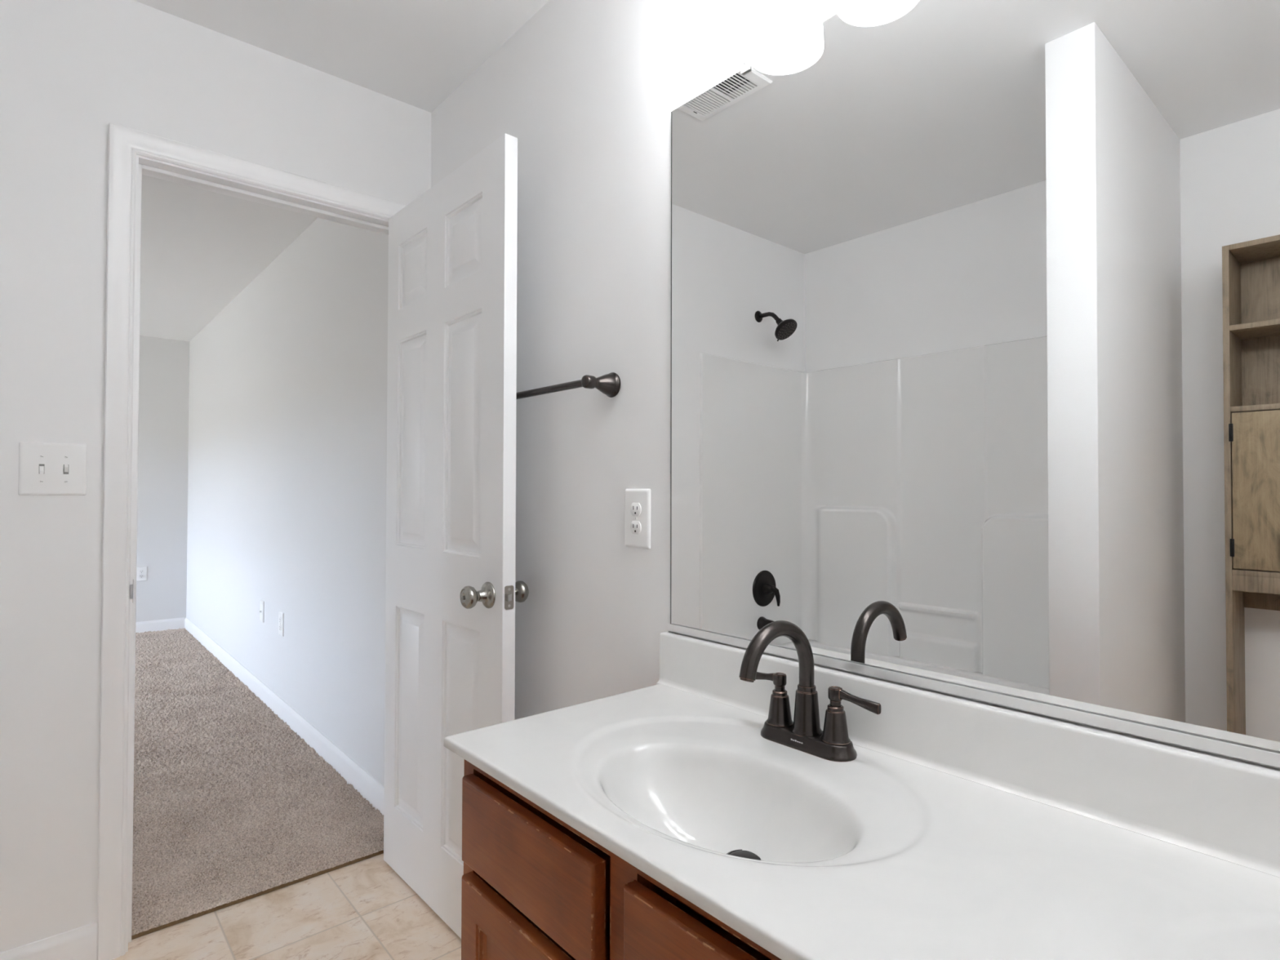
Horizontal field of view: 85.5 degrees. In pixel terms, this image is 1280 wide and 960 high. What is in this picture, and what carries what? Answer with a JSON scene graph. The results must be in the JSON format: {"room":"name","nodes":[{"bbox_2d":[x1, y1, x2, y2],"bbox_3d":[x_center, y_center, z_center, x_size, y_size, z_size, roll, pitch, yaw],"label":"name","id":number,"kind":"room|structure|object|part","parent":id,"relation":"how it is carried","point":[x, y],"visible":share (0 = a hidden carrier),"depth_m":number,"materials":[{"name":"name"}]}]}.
{"room":"bathroom","nodes":[
{"label":"bathroom","id":0,"kind":"room"},
{"bbox_2d":[135,335,189,622],"bbox_3d":[-5.309,0.044,4.622,4.100,2.480,0.100,1,-1,-41],"label":"wall","id":1,"kind":"structure","parent":0,"point":[164,363],"depth_m":5.74,"materials":[{"name":"white paint"}]},
{"bbox_2d":[136,566,146,581],"bbox_3d":[-4.056,0.763,5.633,0.076,0.116,0.008,1,-1,-41],"label":"wall outlet","id":2,"kind":"object","parent":1,"relation":"attached to","point":[141,571],"visible":0.95,"depth_m":5.63,"materials":[{"name":"white plastic"}]},
{"bbox_2d":[135,617,184,633],"bbox_3d":[-5.287,1.182,4.553,3.868,0.101,0.012,1,-1,-41],"label":"baseboard","id":3,"kind":"structure","parent":1,"relation":"attached to","point":[175,623],"depth_m":5.71,"materials":[{"name":"white paint"}]},
{"bbox_2d":[0,0,431,952],"bbox_3d":[-1.532,0.003,1.654,2.302,2.490,0.114,1,-1,-41],"label":"wall","id":4,"kind":"structure","parent":0,"point":[69,69],"depth_m":1.70,"materials":[{"name":"white paint"}]},
{"bbox_2d":[0,921,97,959],"bbox_3d":[-1.510,1.146,1.575,0.434,0.101,0.012,1,-1,-41],"label":"baseboard","id":5,"kind":"structure","parent":4,"relation":"attached to","point":[80,943],"depth_m":1.67,"materials":[{"name":"white paint"}]},
{"bbox_2d":[17,441,87,495],"bbox_3d":[-1.415,-0.026,1.671,0.126,0.127,0.015,1,-1,-41],"label":"light switch","id":6,"kind":"object","parent":4,"relation":"attached to","point":[45,468],"visible":1,"depth_m":1.67,"materials":[{"name":"white plastic"}]},
{"bbox_2d":[129,584,133,599],"bbox_3d":[-1.308,0.285,1.785,0.006,0.060,0.046,1,-1,-33],"label":"strike plate","id":7,"kind":"object","parent":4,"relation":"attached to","point":[131,585],"visible":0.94,"depth_m":1.77,"materials":[{"name":"silver metal"}]},
{"bbox_2d":[97,122,406,959],"bbox_3d":[-1.031,0.155,2.001,0.824,2.098,0.018,1,-1,-41],"label":"trim","id":8,"kind":"structure","parent":4,"relation":"attached to","point":[124,143],"depth_m":1.75,"materials":[{"name":"white paint"}]},
{"bbox_2d":[125,154,388,951],"bbox_3d":[-1.075,0.178,2.050,0.735,2.054,0.114,1,-1,-41],"label":"trim","id":9,"kind":"structure","parent":4,"relation":"attached to","point":[145,166],"depth_m":1.82,"materials":[{"name":"white paint"}]},
{"bbox_2d":[383,133,528,938],"bbox_3d":[-0.556,0.177,1.941,0.176,2.030,0.734,1,-1,-42],"label":"door","id":10,"kind":"structure","parent":4,"relation":"in","point":[452,591],"depth_m":1.89,"materials":[{"name":"white paint"}]},
{"bbox_3d":[-0.410,0.284,1.680,0.041,0.055,0.055,1,-1,-42],"label":"knob","id":11,"kind":"part","parent":10,"relation":"part of","materials":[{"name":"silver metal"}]},
{"bbox_3d":[-0.317,0.284,1.675,0.025,0.057,0.003,1,-1,-42],"label":"latch plate","id":12,"kind":"part","parent":10,"relation":"part of","materials":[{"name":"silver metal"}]},
{"bbox_3d":[-0.311,0.285,1.768,0.041,0.055,0.055,1,-1,-42],"label":"knob","id":13,"kind":"part","parent":10,"relation":"part of","materials":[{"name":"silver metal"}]},
{"bbox_2d":[112,853,461,959],"bbox_3d":[-2.808,1.221,1.729,4.100,0.050,7.726,1,-1,-41],"label":"floor","id":14,"kind":"structure","parent":0,"point":[364,909],"depth_m":1.86,"materials":[{"name":"tile"}]},
{"bbox_2d":[131,627,383,939],"bbox_3d":[-3.747,1.200,2.795,3.860,0.030,4.667,1,-1,-41],"label":"carpet","id":15,"kind":"object","parent":14,"relation":"on","point":[232,806],"visible":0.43,"depth_m":2.61,"materials":[{"name":"brown carpet"}]},
{"bbox_2d":[461,759,781,959],"bbox_3d":[0.388,0.802,0.667,0.480,0.771,1.529,1,-1,-41],"label":"vanity cabinet","id":16,"kind":"object","parent":14,"relation":"on","point":[535,886],"visible":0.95,"depth_m":0.90,"materials":[{"name":"brown wood"}]},
{"bbox_3d":[-0.160,0.834,0.944,0.019,0.452,0.336,1,-1,-41],"label":"cabinet door","id":17,"kind":"part","parent":16,"relation":"part of","materials":[{"name":"brown wood"}]},
{"bbox_3d":[-0.159,0.522,0.949,0.019,0.130,0.336,1,-1,-41],"label":"drawer","id":18,"kind":"part","parent":16,"relation":"part of","materials":[{"name":"brown wood"}]},
{"bbox_3d":[0.097,0.518,0.654,0.019,0.130,0.336,1,-1,-41],"label":"drawer","id":19,"kind":"part","parent":16,"relation":"part of","materials":[{"name":"brown wood"}]},
{"bbox_2d":[443,631,1279,959],"bbox_3d":[0.383,0.413,0.671,0.492,0.226,1.556,1,-1,-41],"label":"countertop","id":20,"kind":"structure","parent":16,"relation":"on","point":[957,828],"depth_m":0.81,"materials":[{"name":"stone"}]},
{"bbox_2d":[738,620,880,761],"bbox_3d":[0.255,0.310,1.055,0.199,0.200,0.202,0,-1,11],"label":"faucet","id":21,"kind":"object","parent":20,"relation":"on","point":[804,734],"visible":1,"depth_m":1.05,"materials":[{"name":"brown metal"}]},
{"bbox_3d":[0.205,0.326,1.137,0.021,0.029,0.083,1,-1,-41],"label":"lever","id":22,"kind":"part","parent":21,"relation":"part of","materials":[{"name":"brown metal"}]},
{"bbox_3d":[0.206,0.264,1.030,0.164,0.109,0.023,1,-1,-41],"label":"spout","id":23,"kind":"part","parent":21,"relation":"part of","materials":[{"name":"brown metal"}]},
{"bbox_3d":[0.225,0.365,1.114,0.043,0.054,0.043,1,-1,-41],"label":"handle","id":24,"kind":"part","parent":21,"relation":"part of","materials":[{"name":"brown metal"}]},
{"bbox_3d":[0.259,0.355,1.075,0.047,0.072,0.047,1,-1,-41],"label":"spout","id":25,"kind":"part","parent":21,"relation":"part of","materials":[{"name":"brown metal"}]},
{"bbox_3d":[0.259,0.400,1.074,0.060,0.020,0.165,1,-1,-41],"label":"plate","id":26,"kind":"part","parent":21,"relation":"part of","materials":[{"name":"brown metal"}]},
{"bbox_3d":[0.292,0.364,1.036,0.043,0.054,0.043,1,-1,-41],"label":"handle","id":27,"kind":"part","parent":21,"relation":"part of","materials":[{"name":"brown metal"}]},
{"bbox_3d":[0.313,0.325,1.013,0.021,0.029,0.083,1,-1,-41],"label":"lever","id":28,"kind":"part","parent":21,"relation":"part of","materials":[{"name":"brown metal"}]},
{"bbox_2d":[133,0,549,341],"bbox_3d":[-2.802,-1.289,1.767,4.100,0.110,7.726,1,-1,-41],"label":"ceiling","id":29,"kind":"structure","parent":0,"point":[416,53],"depth_m":2.10,"materials":[{"name":"white paint"}]},
{"bbox_2d":[186,0,1279,786],"bbox_3d":[-1.304,0.025,3.054,0.120,2.490,7.526,1,-1,-41],"label":"wall","id":30,"kind":"structure","parent":0,"point":[588,91],"depth_m":1.83,"materials":[{"name":"white paint"}]},
{"bbox_2d":[259,600,264,622],"bbox_3d":[-2.122,0.736,3.878,0.014,0.118,0.076,1,-1,-41],"label":"outlet","id":31,"kind":"object","parent":30,"relation":"attached to","point":[262,602],"visible":1,"depth_m":3.86,"materials":[{"name":"white plastic"}]},
{"bbox_2d":[278,610,284,636],"bbox_3d":[-1.856,0.742,3.577,0.008,0.122,0.084,1,-1,-41],"label":"wall outlet","id":32,"kind":"object","parent":30,"relation":"attached to","point":[281,615],"visible":1,"depth_m":3.56,"materials":[{"name":"white plastic"}]},
{"bbox_2d":[184,617,384,815],"bbox_3d":[-2.319,1.183,4.099,0.012,0.101,4.594,1,-1,-41],"label":"baseboard","id":33,"kind":"structure","parent":30,"relation":"attached to","point":[371,789],"depth_m":3.24,"materials":[{"name":"white paint"}]},
{"bbox_2d":[515,372,620,399],"bbox_3d":[-0.292,-0.212,1.772,0.082,0.057,0.666,1,-1,-41],"label":"towel bar","id":34,"kind":"object","parent":30,"relation":"attached to","point":[609,384],"visible":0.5,"depth_m":1.55,"materials":[{"name":"brown metal"}]},
{"bbox_2d":[625,488,650,549],"bbox_3d":[-0.007,0.083,1.495,0.008,0.128,0.082,1,-1,-41],"label":"wall outlet","id":35,"kind":"object","parent":30,"relation":"attached to","point":[637,501],"visible":1,"depth_m":1.49,"materials":[{"name":"white plastic"}]},
{"bbox_2d":[630,520,641,534],"bbox_3d":[-0.009,0.102,1.493,0.003,0.028,0.034,1,-1,-41],"label":"receptacle","id":36,"kind":"object","parent":35,"relation":"attached to","point":[635,526],"depth_m":1.49,"materials":[{"name":"grey plastic"}]},
{"bbox_2d":[630,502,641,515],"bbox_3d":[-0.009,0.064,1.494,0.003,0.028,0.034,1,-1,-41],"label":"receptacle","id":37,"kind":"object","parent":35,"relation":"attached to","point":[635,508],"depth_m":1.49,"materials":[{"name":"grey plastic"}]},
{"bbox_2d":[656,631,1279,877],"bbox_3d":[0.556,0.354,0.823,0.032,0.103,1.556,1,-1,-41],"label":"backsplash","id":38,"kind":"structure","parent":30,"relation":"attached to","point":[1227,809],"depth_m":0.87,"materials":[{"name":"stone"}]},
{"bbox_2d":[667,0,1279,768],"bbox_3d":[0.568,-0.240,0.839,0.010,1.078,1.543,1,-1,-41],"label":"wall mirror","id":39,"kind":"object","parent":30,"relation":"attached to","point":[975,304],"visible":1,"depth_m":0.94,"materials":[{"name":"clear mirror"}]}
]}

